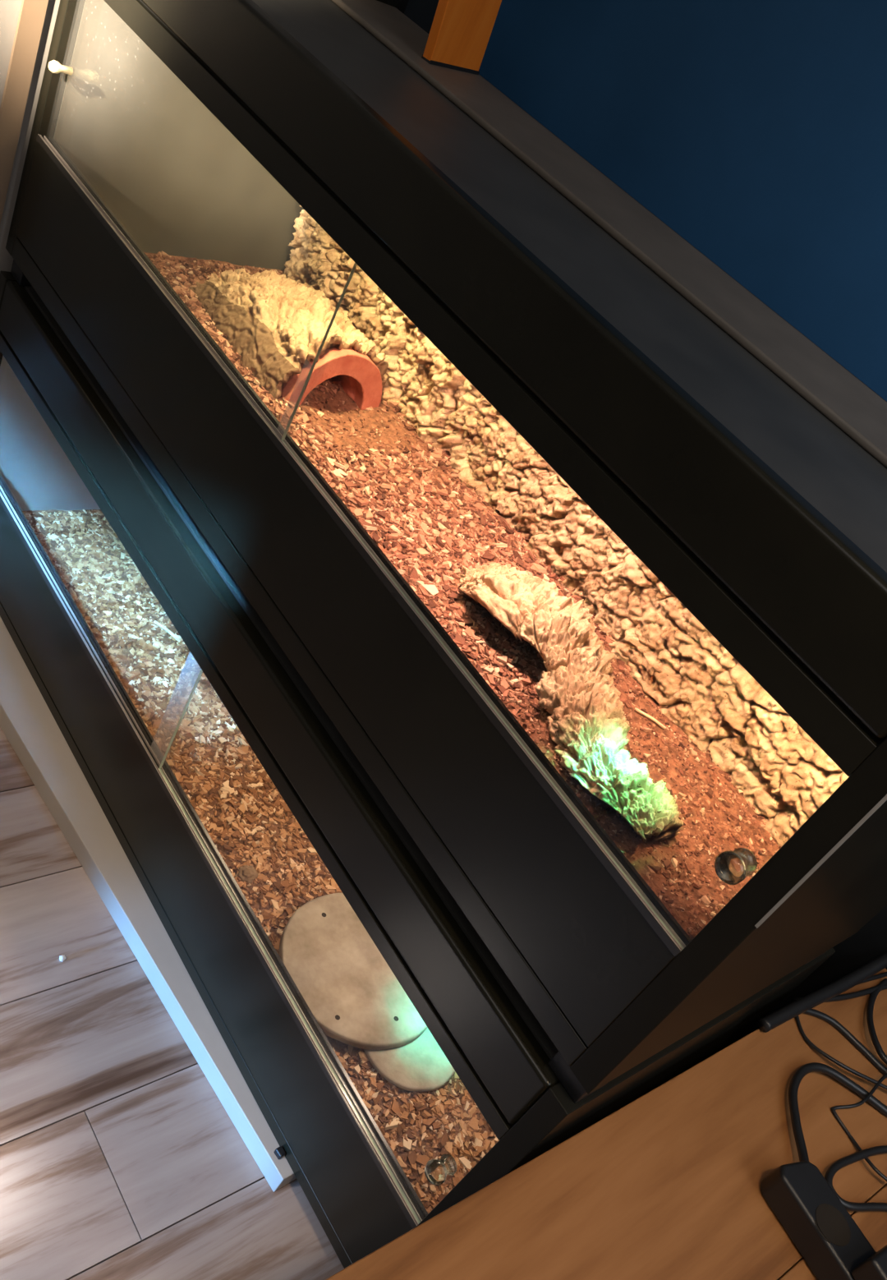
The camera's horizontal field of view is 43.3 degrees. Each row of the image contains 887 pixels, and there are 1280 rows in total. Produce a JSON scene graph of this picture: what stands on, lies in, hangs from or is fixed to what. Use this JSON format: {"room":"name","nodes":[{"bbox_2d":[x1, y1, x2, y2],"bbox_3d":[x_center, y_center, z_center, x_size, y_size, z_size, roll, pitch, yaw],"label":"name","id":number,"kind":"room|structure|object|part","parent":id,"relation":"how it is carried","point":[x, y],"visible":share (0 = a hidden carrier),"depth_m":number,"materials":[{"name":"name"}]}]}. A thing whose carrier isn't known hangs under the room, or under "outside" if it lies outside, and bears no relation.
{"room":"reptile room","nodes":[
{"label":"reptile room","id":0,"kind":"room"},
{"bbox_2d":[0,0,59,271],"bbox_3d":[-1.000,-0.970,0.322,3.180,2.430,0.106,-8,50,-43],"label":"wall","id":1,"kind":"structure","parent":0,"point":[9,9],"depth_m":1.29,"materials":[{"name":"white paint"}]},
{"bbox_2d":[0,0,48,223],"bbox_3d":[-0.322,-0.918,1.061,0.026,1.160,0.005,-8,50,-43],"label":"trim","id":2,"kind":"structure","parent":1,"relation":"attached to","point":[32,12],"depth_m":1.28,"materials":[{"name":"white wood"}]},
{"bbox_2d":[396,0,439,34],"bbox_3d":[0.130,-1.085,1.319,0.120,2.430,0.026,-8,50,-43],"label":"wall","id":3,"kind":"structure","parent":1,"relation":"attached to","point":[422,12],"depth_m":1.48,"materials":[{"name":"paint"}]},
{"bbox_2d":[0,727,344,1279],"bbox_3d":[-0.818,0.781,0.409,3.190,0.020,2.440,-8,50,-43],"label":"floor","id":4,"kind":"structure","parent":0,"point":[121,1159],"depth_m":1.14,"materials":[{"name":"brown wood"}]},
{"bbox_2d":[59,954,65,962],"bbox_3d":[-0.421,0.351,1.236,0.007,0.007,0.007,-8,50,-43],"label":"crumb","id":5,"kind":"object","parent":4,"relation":"on","point":[62,958],"visible":1,"depth_m":1.23,"materials":[{"name":"white"}]},
{"bbox_2d":[0,616,296,1192],"bbox_3d":[-0.365,0.178,1.472,0.378,0.038,1.052,-8,50,-43],"label":"board","id":6,"kind":"object","parent":4,"relation":"on","point":[27,722],"visible":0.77,"depth_m":1.31,"materials":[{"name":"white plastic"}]},
{"bbox_2d":[0,270,835,1268],"bbox_3d":[-0.173,0.067,1.381,0.440,0.399,1.200,-8,50,-43],"label":"vivarium","id":7,"kind":"object","parent":6,"relation":"on","point":[65,444],"visible":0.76,"depth_m":1.14,"materials":[{"name":"black laminate"}]},
{"bbox_3d":[-0.488,-0.341,1.667,0.420,0.399,0.020,-8,50,-43],"label":"panel","id":8,"kind":"part","parent":7,"relation":"part of","materials":[{"name":"black laminate"}]},
{"bbox_2d":[22,509,498,1213],"bbox_3d":[-0.235,0.189,1.487,0.391,0.024,1.155,-8,50,-43],"label":"bedding","id":9,"kind":"object","parent":7,"relation":"on","point":[243,812],"visible":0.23,"depth_m":1.46,"materials":[{"name":"brown wood"}]},
{"bbox_2d":[153,620,180,642],"bbox_3d":[-0.399,-0.013,1.618,0.049,0.006,0.005,36,34,9],"label":"stick","id":10,"kind":"object","parent":9,"relation":"on","point":[155,622],"visible":1,"depth_m":1.62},
{"bbox_2d":[237,865,257,883],"bbox_3d":[-0.238,0.284,1.360,0.025,0.015,0.025,-8,50,-43],"label":"wood knot","id":11,"kind":"object","parent":9,"relation":"on","point":[246,873],"visible":1,"depth_m":1.35,"materials":[{"name":"beige wood"}]},
{"bbox_2d":[279,892,427,1049],"bbox_3d":[-0.095,0.385,1.316,0.204,0.013,0.204,-8,50,-43],"label":"stone slab","id":12,"kind":"object","parent":9,"relation":"on","point":[352,993],"visible":0.66,"depth_m":1.29,"materials":[{"name":"beige stone"}]},
{"bbox_2d":[363,1027,455,1091],"bbox_3d":[-0.037,0.459,1.283,0.125,0.007,0.125,-8,50,-43],"label":"disc","id":13,"kind":"object","parent":9,"relation":"on","point":[421,1065],"visible":0.57,"depth_m":1.25,"materials":[{"name":"beige stone"}]},
{"bbox_3d":[-0.136,0.275,1.088,0.003,0.168,0.548,-8,50,-43],"label":"glass door","id":14,"kind":"part","parent":7,"relation":"part of","materials":[{"name":"clear glass"}]},
{"bbox_3d":[-0.084,-0.072,1.285,0.388,0.018,1.157,-8,50,-43],"label":"panel","id":15,"kind":"part","parent":7,"relation":"part of","materials":[{"name":"black wood"}]},
{"bbox_3d":[-0.003,0.452,0.954,0.024,0.021,0.021,-8,50,-43],"label":"door knob","id":16,"kind":"part","parent":7,"relation":"part of","materials":[{"name":"clear plastic"}]},
{"bbox_2d":[5,0,886,1103],"bbox_3d":[0.010,-0.243,1.138,0.440,0.469,1.201,-8,50,-43],"label":"vivarium","id":17,"kind":"object","parent":7,"relation":"on","point":[742,464],"visible":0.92,"depth_m":0.92,"materials":[{"name":"black laminate"}]},
{"bbox_3d":[-0.425,-0.634,1.241,0.026,0.013,0.013,-8,50,-43],"label":"door knob","id":18,"kind":"part","parent":17,"relation":"part of","materials":[{"name":"beige plastic"}]},
{"bbox_3d":[-0.299,-0.663,1.416,0.420,0.438,0.020,-8,50,-43],"label":"panel","id":19,"kind":"part","parent":17,"relation":"part of","materials":[{"name":"black laminate"}]},
{"bbox_2d":[283,205,479,448],"bbox_3d":[-0.052,-0.496,1.424,0.062,0.354,0.462,-8,50,-43],"label":"bark","id":20,"kind":"object","parent":17,"relation":"attached to","point":[428,389],"visible":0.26,"depth_m":1.44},
{"bbox_2d":[421,0,501,74],"bbox_3d":[0.074,-0.807,1.158,0.024,0.420,0.190,43,36,18],"label":"wooden post","id":21,"kind":"object","parent":17,"relation":"on","point":[461,30],"visible":1,"depth_m":1.27,"materials":[{"name":"orange wood"}]},
{"bbox_2d":[144,250,781,939],"bbox_3d":[-0.052,-0.125,1.242,0.390,0.031,1.154,-8,50,-43],"label":"bedding","id":22,"kind":"object","parent":17,"relation":"in","point":[407,493],"visible":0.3,"depth_m":1.20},
{"bbox_2d":[189,267,388,399],"bbox_3d":[-0.191,-0.409,1.435,0.189,0.106,0.248,-8,50,-43],"label":"rock hide","id":23,"kind":"object","parent":22,"relation":"on","point":[277,323],"visible":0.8,"depth_m":1.38,"materials":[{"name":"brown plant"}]},
{"bbox_2d":[280,347,382,409],"bbox_3d":[-0.168,-0.372,1.419,0.148,0.084,0.162,-8,50,-43],"label":"clay piece","id":24,"kind":"object","parent":22,"relation":"on","point":[361,379],"visible":0.47,"depth_m":1.36,"materials":[{"name":"ceramic"}]},
{"bbox_2d":[458,562,683,847],"bbox_3d":[0.130,0.037,1.115,0.148,0.088,0.388,2,43,-35],"label":"driftwood log","id":25,"kind":"object","parent":22,"relation":"on","point":[589,726],"visible":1,"depth_m":1.08,"materials":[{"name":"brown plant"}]},
{"bbox_2d":[634,707,666,729],"bbox_3d":[0.217,0.082,1.174,0.038,0.005,0.004,32,34,2],"label":"stick","id":26,"kind":"object","parent":22,"relation":"on","point":[636,709],"visible":1,"depth_m":1.17,"materials":[{"name":"beige wood"}]},
{"bbox_3d":[0.046,-0.053,0.843,0.003,0.186,0.570,-8,50,-43],"label":"glass door","id":27,"kind":"part","parent":17,"relation":"part of","materials":[{"name":"clear glass"}]},
{"bbox_2d":[441,383,635,620],"bbox_3d":[0.152,-0.242,1.252,0.054,0.354,0.349,-8,50,-43],"label":"bark","id":28,"kind":"object","parent":17,"relation":"attached to","point":[564,532],"visible":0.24,"depth_m":1.30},
{"bbox_3d":[0.100,-0.384,1.041,0.388,0.018,1.157,-8,50,-43],"label":"panel","id":29,"kind":"part","parent":17,"relation":"part of","materials":[{"name":"black wood"}]},
{"bbox_2d":[592,553,849,847],"bbox_3d":[0.340,-0.002,1.086,0.060,0.354,0.408,-8,50,-43],"label":"bark","id":30,"kind":"object","parent":17,"relation":"attached to","point":[778,767],"visible":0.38,"depth_m":1.15,"materials":[{"name":"beige wood"}]},
{"bbox_3d":[0.345,0.151,0.858,0.420,0.438,0.024,-8,50,-43],"label":"panel","id":31,"kind":"part","parent":17,"relation":"part of","materials":[{"name":"black laminate"}]},
{"bbox_3d":[0.184,0.142,0.707,0.024,0.021,0.021,-8,50,-43],"label":"door knob","id":32,"kind":"part","parent":17,"relation":"part of","materials":[{"name":"clear plastic"}]},
{"bbox_3d":[0.156,0.473,1.109,0.420,0.399,0.024,-8,50,-43],"label":"panel","id":33,"kind":"part","parent":7,"relation":"part of","materials":[{"name":"black laminate"}]},
{"bbox_2d":[325,967,886,1279],"bbox_3d":[0.258,0.932,0.641,1.272,0.410,1.193,-8,50,-43],"label":"wooden table top","id":34,"kind":"object","parent":4,"relation":"on","point":[666,1185],"depth_m":0.91,"materials":[{"name":"orange wood"}]},
{"bbox_3d":[0.336,0.520,0.891,0.046,0.034,0.211,-3,46,-39],"label":"power strip","id":35,"kind":"part","parent":34,"relation":"part of","materials":[{"name":"black plastic"}]},
{"bbox_2d":[758,952,886,1032],"bbox_3d":[0.403,0.358,1.152,0.242,0.030,0.014,-5,48,-41],"label":"cable","id":36,"kind":"object","parent":34,"relation":"on","point":[799,1006],"visible":1,"depth_m":1.14,"materials":[{"name":"black rubber"}]},
{"bbox_2d":[788,1062,886,1161],"bbox_3d":[0.354,0.432,1.030,0.168,0.019,0.084,-8,50,-43],"label":"cable","id":37,"kind":"object","parent":34,"relation":"on","point":[804,1070],"visible":0.9,"depth_m":1.05,"materials":[{"name":"black rubber"}]},
{"bbox_2d":[793,984,886,1002],"bbox_3d":[0.429,0.372,1.176,0.173,0.006,0.010,5,42,-33],"label":"cable","id":38,"kind":"object","parent":34,"relation":"on","point":[868,991],"visible":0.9,"depth_m":1.17,"materials":[{"name":"black rubber"}]},
{"bbox_2d":[795,1015,886,1090],"bbox_3d":[0.409,0.423,1.090,0.162,0.014,0.034,38,35,10],"label":"cable","id":39,"kind":"object","parent":34,"relation":"on","point":[813,1046],"visible":1,"depth_m":1.08,"materials":[{"name":"black rubber"}]},
{"bbox_2d":[804,1008,886,1074],"bbox_3d":[0.419,0.410,1.119,0.160,0.007,0.024,36,34,8],"label":"cable","id":40,"kind":"object","parent":34,"relation":"on","point":[830,1019],"visible":0.98,"depth_m":1.12,"materials":[{"name":"black rubber"}]},
{"bbox_2d":[824,1145,886,1211],"bbox_3d":[0.403,0.484,1.004,0.163,0.007,0.066,17,36,-19],"label":"cable","id":41,"kind":"object","parent":34,"relation":"on","point":[840,1163],"visible":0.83,"depth_m":0.98,"materials":[{"name":"black rubber"}]},
{"bbox_2d":[830,1072,886,1181],"bbox_3d":[0.410,0.444,1.063,0.072,0.014,0.146,40,35,14],"label":"cable","id":42,"kind":"object","parent":34,"relation":"on","point":[867,1097],"visible":1,"depth_m":1.04,"materials":[{"name":"black rubber"}]},
{"bbox_2d":[851,1244,886,1279],"bbox_3d":[0.359,0.503,0.873,0.060,0.029,0.054,-2,46,-39],"label":"power adapter","id":43,"kind":"object","parent":34,"relation":"attached to","point":[875,1268],"visible":1,"depth_m":0.86,"materials":[{"name":"black plastic"}]},
{"bbox_2d":[856,971,886,985],"bbox_3d":[0.438,0.366,1.192,0.127,0.005,0.005,1,44,-36],"label":"cable","id":44,"kind":"object","parent":34,"relation":"on","point":[882,974],"visible":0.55,"depth_m":1.21,"materials":[{"name":"black rubber"}]},
{"bbox_2d":[866,978,886,1064],"bbox_3d":[0.458,0.399,1.155,0.061,0.015,0.136,20,35,-15],"label":"cable","id":45,"kind":"object","parent":34,"relation":"on","point":[882,1055],"visible":1,"depth_m":1.15,"materials":[{"name":"black rubber"}]},
{"bbox_2d":[478,0,886,401],"bbox_3d":[0.757,-0.405,0.920,0.060,2.430,3.200,-8,50,-43],"label":"wall","id":46,"kind":"structure","parent":0,"point":[755,131],"depth_m":1.29,"materials":[{"name":"blue paint"}]},
{"bbox_2d":[478,73,886,1040],"bbox_3d":[0.553,0.372,1.199,0.020,0.835,2.614,-8,50,-43],"label":"trim","id":47,"kind":"structure","parent":46,"relation":"attached to","point":[870,942],"depth_m":1.28,"materials":[{"name":"black wood"}]},
{"bbox_2d":[814,1203,851,1246],"bbox_3d":[0.315,0.473,0.906,0.036,0.001,0.036,-8,50,-43],"label":"socket","id":48,"kind":"object","parent":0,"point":[832,1222],"depth_m":0.90,"materials":[{"name":"black plastic"}]}
]}

